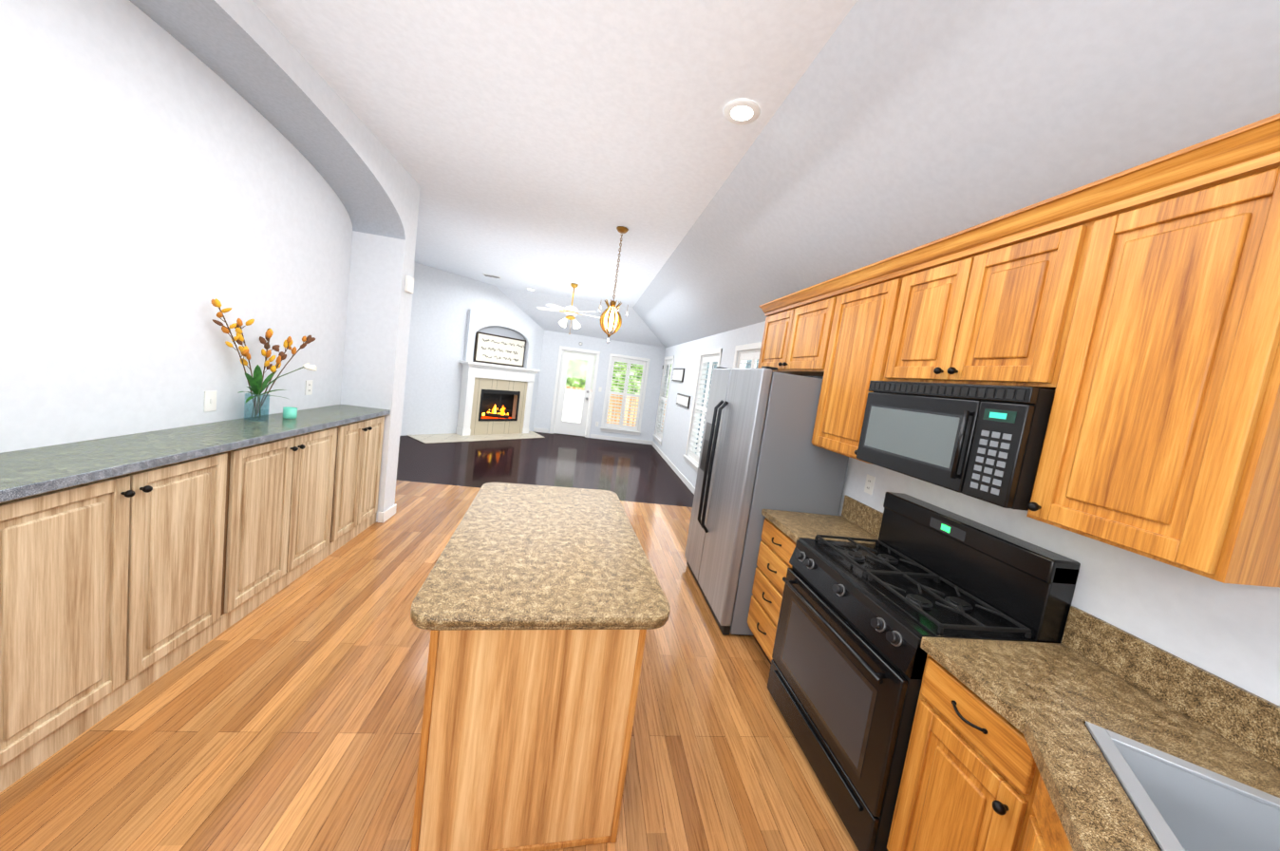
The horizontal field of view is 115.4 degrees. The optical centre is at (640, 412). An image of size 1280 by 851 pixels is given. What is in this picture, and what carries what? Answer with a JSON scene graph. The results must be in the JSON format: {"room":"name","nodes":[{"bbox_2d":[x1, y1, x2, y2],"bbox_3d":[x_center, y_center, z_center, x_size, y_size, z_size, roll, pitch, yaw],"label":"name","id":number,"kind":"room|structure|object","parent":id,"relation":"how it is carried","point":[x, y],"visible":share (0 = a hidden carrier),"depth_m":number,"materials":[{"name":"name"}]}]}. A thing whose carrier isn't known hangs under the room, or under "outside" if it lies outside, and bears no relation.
{"room":"kitchen","nodes":[
{"label":"kitchen","id":0,"kind":"room"},
{"bbox_2d":[0,0,420,521],"bbox_3d":[-2.094,-0.564,1.029,0.545,3.700,5.600,7,5,-8],"label":"wall niche","id":1,"kind":"object","parent":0,"point":[170,170],"visible":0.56,"depth_m":2.02,"materials":[{"name":"paint"}]},
{"bbox_2d":[203,390,216,412],"bbox_3d":[-2.492,-0.070,2.349,0.012,0.120,0.075,7,5,-8],"label":"electrical outlet plate","id":2,"kind":"object","parent":1,"relation":"attached to","point":[210,400],"depth_m":2.34,"materials":[{"name":"white plastic"}]},
{"bbox_2d":[304,379,312,395],"bbox_3d":[-2.596,-0.200,3.174,0.008,0.115,0.072,7,5,-8],"label":"electrical outlet plate","id":3,"kind":"object","parent":1,"relation":"attached to","point":[309,384],"depth_m":3.17,"materials":[{"name":"white plastic"}]},
{"bbox_2d":[404,275,414,293],"bbox_3d":[-2.107,-1.175,3.699,0.028,0.140,0.120,7,5,-8],"label":"light switch","id":4,"kind":"object","parent":1,"relation":"attached to","point":[409,285],"visible":1,"depth_m":3.67,"materials":[{"name":"white plastic"}]},
{"bbox_2d":[399,262,414,435],"bbox_3d":[-3.976,-1.066,5.385,0.120,3.400,3.820,7,5,-8],"label":"wall","id":5,"kind":"structure","parent":0,"point":[406,354],"depth_m":7.26,"materials":[{"name":"paint"}]},
{"bbox_2d":[0,431,858,850],"bbox_3d":[-1.451,1.130,4.238,5.650,0.072,12.000,7,5,-8],"label":"floor","id":6,"kind":"structure","parent":0,"point":[289,716],"depth_m":1.81,"materials":[{"name":"brown wood"}]},
{"bbox_2d":[0,448,239,791],"bbox_3d":[-2.296,0.710,1.645,0.383,1.020,0.920,7,5,-8],"label":"base cabinet","id":7,"kind":"object","parent":6,"relation":"on","point":[116,592],"depth_m":1.58,"materials":[{"name":"brown wood"}]},
{"bbox_2d":[0,404,390,502],"bbox_3d":[-2.243,0.161,1.847,0.412,0.039,3.657,7,5,-8],"label":"countertop","id":8,"kind":"structure","parent":7,"relation":"on","point":[30,471],"depth_m":1.77,"materials":[{"name":"grey stone"}]},
{"bbox_2d":[211,298,317,421],"bbox_3d":[-2.361,-0.306,2.591,0.211,0.716,0.641,7,5,-8],"label":"vase","id":9,"kind":"object","parent":8,"relation":"on","point":[257,385],"visible":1,"depth_m":2.56,"materials":[{"name":"clear glass"}]},
{"bbox_2d":[282,406,297,418],"bbox_3d":[-2.400,-0.002,2.774,0.074,0.072,0.074,7,5,-8],"label":"candle holder","id":10,"kind":"object","parent":8,"relation":"on","point":[290,412],"visible":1,"depth_m":2.75,"materials":[{"name":"teal glass"}]},
{"bbox_2d":[227,424,341,627],"bbox_3d":[-2.414,0.611,2.552,0.383,1.020,0.920,7,5,-8],"label":"base cabinet","id":11,"kind":"object","parent":6,"relation":"on","point":[287,488],"depth_m":2.51,"materials":[{"name":"brown wood"}]},
{"bbox_2d":[334,414,384,551],"bbox_3d":[-2.518,0.524,3.350,0.383,1.020,0.700,7,5,-8],"label":"base cabinet","id":12,"kind":"object","parent":6,"relation":"on","point":[362,441],"depth_m":3.35,"materials":[{"name":"brown wood"}]},
{"bbox_2d":[410,630,644,850],"bbox_3d":[-0.475,1.002,1.901,0.772,0.888,1.203,7,5,-8],"label":"kitchen island","id":13,"kind":"object","parent":6,"relation":"on","point":[525,742],"depth_m":1.35,"materials":[{"name":"brown wood"}]},
{"bbox_2d":[410,482,670,641],"bbox_3d":[-0.408,0.560,1.839,0.874,0.072,1.370,7,5,-8],"label":"island countertop","id":14,"kind":"structure","parent":13,"relation":"on","point":[544,561],"depth_m":1.44,"materials":[{"name":"beige stone"}]},
{"bbox_2d":[684,366,848,635],"bbox_3d":[0.906,0.588,3.208,0.778,1.840,1.037,7,5,-8],"label":"refrigerator","id":15,"kind":"object","parent":6,"relation":"on","point":[760,451],"visible":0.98,"depth_m":2.71,"materials":[{"name":"grey metal"}]},
{"bbox_2d":[747,517,796,635],"bbox_3d":[1.065,1.161,2.526,0.572,0.876,0.459,7,5,-8],"label":"base cabinet","id":16,"kind":"object","parent":6,"relation":"on","point":[776,550],"depth_m":2.49,"materials":[{"name":"brown wood"}]},
{"bbox_2d":[761,495,883,544],"bbox_3d":[1.129,0.636,2.477,0.587,0.184,0.459,7,5,-8],"label":"countertop","id":17,"kind":"structure","parent":16,"relation":"on","point":[856,519],"depth_m":2.49,"materials":[{"name":"beige stone"}]},
{"bbox_2d":[767,491,1080,850],"bbox_3d":[1.124,1.054,1.865,0.668,1.220,0.824,7,5,-8],"label":"range","id":18,"kind":"object","parent":6,"relation":"on","point":[856,621],"visible":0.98,"depth_m":1.66,"materials":[{"name":"black metal"}]},
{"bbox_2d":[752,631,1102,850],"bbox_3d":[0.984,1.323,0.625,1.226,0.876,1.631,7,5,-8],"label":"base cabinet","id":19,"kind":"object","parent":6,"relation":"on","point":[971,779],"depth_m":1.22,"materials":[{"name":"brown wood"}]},
{"bbox_2d":[920,605,1279,850],"bbox_3d":[1.144,0.810,0.601,1.044,0.184,1.609,7,5,-8],"label":"countertop","id":20,"kind":"structure","parent":19,"relation":"on","point":[1047,700],"depth_m":1.11,"materials":[{"name":"beige stone"}]},
{"bbox_2d":[1085,720,1279,850],"bbox_3d":[1.222,0.809,0.588,0.571,0.511,0.792,11,6,32],"label":"sink","id":21,"kind":"object","parent":20,"relation":"in","point":[1179,804],"visible":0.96,"depth_m":0.95,"materials":[{"name":"silver metal"}]},
{"bbox_2d":[400,262,544,435],"bbox_3d":[-3.310,-1.259,8.496,0.120,3.400,2.970,12,6,37],"label":"wall","id":22,"kind":"structure","parent":0,"point":[443,302],"depth_m":7.76,"materials":[{"name":"paint"}]},
{"bbox_2d":[455,309,540,435],"bbox_3d":[-2.975,-0.786,8.693,0.318,2.520,1.755,12,6,37],"label":"fireplace","id":23,"kind":"object","parent":22,"relation":"attached to","point":[496,398],"visible":1,"depth_m":8.63,"materials":[{"name":"paint"}]},
{"bbox_2d":[532,330,665,440],"bbox_3d":[-0.937,-0.965,9.918,2.950,3.200,0.120,7,5,-8],"label":"wall","id":24,"kind":"structure","parent":0,"point":[553,341],"depth_m":9.85,"materials":[{"name":"paint"}]},
{"bbox_2d":[533,427,548,432],"bbox_3d":[-2.395,0.418,9.809,0.350,0.100,0.015,7,5,-8],"label":"baseboard","id":25,"kind":"structure","parent":24,"relation":"attached to","point":[536,429],"depth_m":9.80,"materials":[{"name":"white wood"}]},
{"bbox_2d":[549,345,600,437],"bbox_3d":[-1.591,-0.503,9.859,0.970,2.125,0.162,7,5,-8],"label":"patio door","id":26,"kind":"structure","parent":24,"relation":"in","point":[558,425],"depth_m":9.84,"materials":[{"name":"white paint"}]},
{"bbox_2d":[595,386,602,426],"bbox_3d":[-1.018,-0.156,9.928,0.102,0.975,0.012,7,5,-8],"label":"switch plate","id":27,"kind":"object","parent":24,"relation":"attached to","point":[599,389],"visible":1,"depth_m":9.93,"materials":[{"name":"white plastic"}]},
{"bbox_2d":[590,433,651,444],"bbox_3d":[-0.471,0.655,10.083,1.525,0.100,0.018,7,5,-8],"label":"baseboard","id":28,"kind":"structure","parent":24,"relation":"attached to","point":[594,436],"depth_m":10.08,"materials":[{"name":"white wood"}]},
{"bbox_2d":[600,353,650,435],"bbox_3d":[-0.374,-0.451,10.020,1.030,1.920,0.166,7,5,-8],"label":"window","id":29,"kind":"structure","parent":24,"relation":"in","point":[620,426],"depth_m":10.00,"materials":[{"name":"white paint"}]},
{"bbox_2d":[251,0,1279,347],"bbox_3d":[-1.087,-1.539,3.994,5.850,1.040,12.200,7,5,-8],"label":"ceiling","id":30,"kind":"structure","parent":0,"point":[544,148],"depth_m":1.98,"materials":[{"name":"paint"}]},
{"bbox_2d":[482,273,501,278],"bbox_3d":[-2.716,-2.512,7.430,0.300,0.012,0.160,7,5,-8],"label":"ceiling vent","id":31,"kind":"object","parent":30,"relation":"in","point":[490,275],"visible":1,"depth_m":7.40,"materials":[{"name":"white metal"}]},
{"bbox_2d":[537,282,604,334],"bbox_3d":[-1.228,-1.852,7.236,1.217,0.880,1.176,7,5,-8],"label":"ceiling fan","id":32,"kind":"object","parent":30,"relation":"hanging from","point":[571,311],"visible":0.98,"depth_m":7.12,"materials":[{"name":"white metal"}]},
{"bbox_2d":[598,225,628,343],"bbox_3d":[-0.240,-1.290,4.151,0.308,1.168,0.319,7,5,-8],"label":"pendant chandelier","id":33,"kind":"object","parent":30,"relation":"hanging from","point":[612,316],"visible":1,"depth_m":4.13,"materials":[{"name":"gold metal"}]},
{"bbox_2d":[723,98,760,124],"bbox_3d":[0.538,-1.587,2.136,0.190,0.010,0.190,7,5,-8],"label":"recessed light","id":34,"kind":"object","parent":30,"relation":"in","point":[741,110],"visible":0.98,"depth_m":2.12,"materials":[{"name":"white"}]},
{"bbox_2d":[652,320,1279,706],"bbox_3d":[1.300,-0.167,4.514,0.120,3.200,11.520,7,5,-8],"label":"wall","id":35,"kind":"structure","parent":0,"point":[1226,630],"depth_m":1.33,"materials":[{"name":"paint"}]},
{"bbox_2d":[652,355,674,445],"bbox_3d":[0.586,-0.313,9.441,0.166,2.010,1.030,7,5,-8],"label":"window","id":36,"kind":"structure","parent":35,"relation":"in","point":[661,416],"depth_m":9.56,"materials":[{"name":"white paint"}]},
{"bbox_2d":[651,440,695,494],"bbox_3d":[0.708,1.090,7.073,0.015,0.100,6.348,7,5,-8],"label":"baseboard","id":37,"kind":"structure","parent":35,"relation":"attached to","point":[673,467],"depth_m":7.43,"materials":[{"name":"white wood"}]},
{"bbox_2d":[671,368,684,382],"bbox_3d":[0.770,-0.773,8.198,0.027,0.270,0.950,7,5,-8],"label":"picture frame","id":38,"kind":"object","parent":35,"relation":"attached to","point":[678,374],"depth_m":8.09,"materials":[{"name":"black"}]},
{"bbox_2d":[676,393,690,408],"bbox_3d":[0.796,-0.239,7.549,0.027,0.220,0.950,7,5,-8],"label":"picture frame","id":39,"kind":"object","parent":35,"relation":"attached to","point":[682,400],"depth_m":7.45,"materials":[{"name":"black"}]},
{"bbox_2d":[682,348,722,471],"bbox_3d":[1.001,-0.046,6.304,0.166,1.860,1.120,7,5,-8],"label":"window","id":40,"kind":"structure","parent":35,"relation":"in","point":[698,403],"depth_m":6.53,"materials":[{"name":"white paint"}]},
{"bbox_2d":[732,341,761,368],"bbox_3d":[1.210,0.129,4.692,0.166,1.860,1.110,7,5,-8],"label":"window","id":41,"kind":"structure","parent":35,"relation":"in","point":[747,354],"depth_m":4.80,"materials":[{"name":"white paint"}]},
{"bbox_2d":[757,291,833,376],"bbox_3d":[1.281,-0.319,3.152,0.332,0.990,1.037,7,5,-8],"label":"upper cabinet","id":42,"kind":"object","parent":35,"relation":"attached to","point":[794,333],"depth_m":3.02,"materials":[{"name":"brown wood"}]},
{"bbox_2d":[811,268,898,460],"bbox_3d":[1.382,-0.234,2.373,0.332,0.990,0.543,7,5,-8],"label":"upper cabinet","id":43,"kind":"object","parent":35,"relation":"attached to","point":[856,328],"depth_m":2.35,"materials":[{"name":"brown wood"}]},
{"bbox_2d":[864,473,875,494],"bbox_3d":[1.441,0.448,2.540,0.008,0.115,0.072,7,5,-8],"label":"electrical outlet plate","id":44,"kind":"object","parent":35,"relation":"attached to","point":[870,480],"depth_m":2.53,"materials":[{"name":"white plastic"}]},
{"bbox_2d":[860,211,1080,464],"bbox_3d":[1.466,-0.163,1.723,0.332,0.990,0.775,7,5,-8],"label":"upper cabinet","id":45,"kind":"object","parent":35,"relation":"attached to","point":[986,312],"depth_m":1.59,"materials":[{"name":"brown wood"}]},
{"bbox_2d":[856,380,1054,510],"bbox_3d":[1.383,0.100,1.742,0.426,0.414,0.769,7,5,-8],"label":"microwave","id":46,"kind":"object","parent":45,"relation":"attached to","point":[984,442],"visible":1,"depth_m":1.52,"materials":[{"name":"black"}]},
{"bbox_2d":[1026,143,1279,587],"bbox_3d":[1.543,-0.098,1.130,0.332,0.990,0.429,7,5,-8],"label":"upper cabinet","id":47,"kind":"object","parent":35,"relation":"attached to","point":[1130,316],"depth_m":1.05,"materials":[{"name":"brown wood"}]},
{"label":"outside","id":48,"kind":"structure","parent":0,"visible":0},
{"bbox_2d":[562,351,758,452],"bbox_3d":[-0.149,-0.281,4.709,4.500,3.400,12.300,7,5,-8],"label":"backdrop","id":49,"kind":"structure","parent":48,"point":[575,398],"depth_m":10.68,"materials":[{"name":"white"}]}
]}

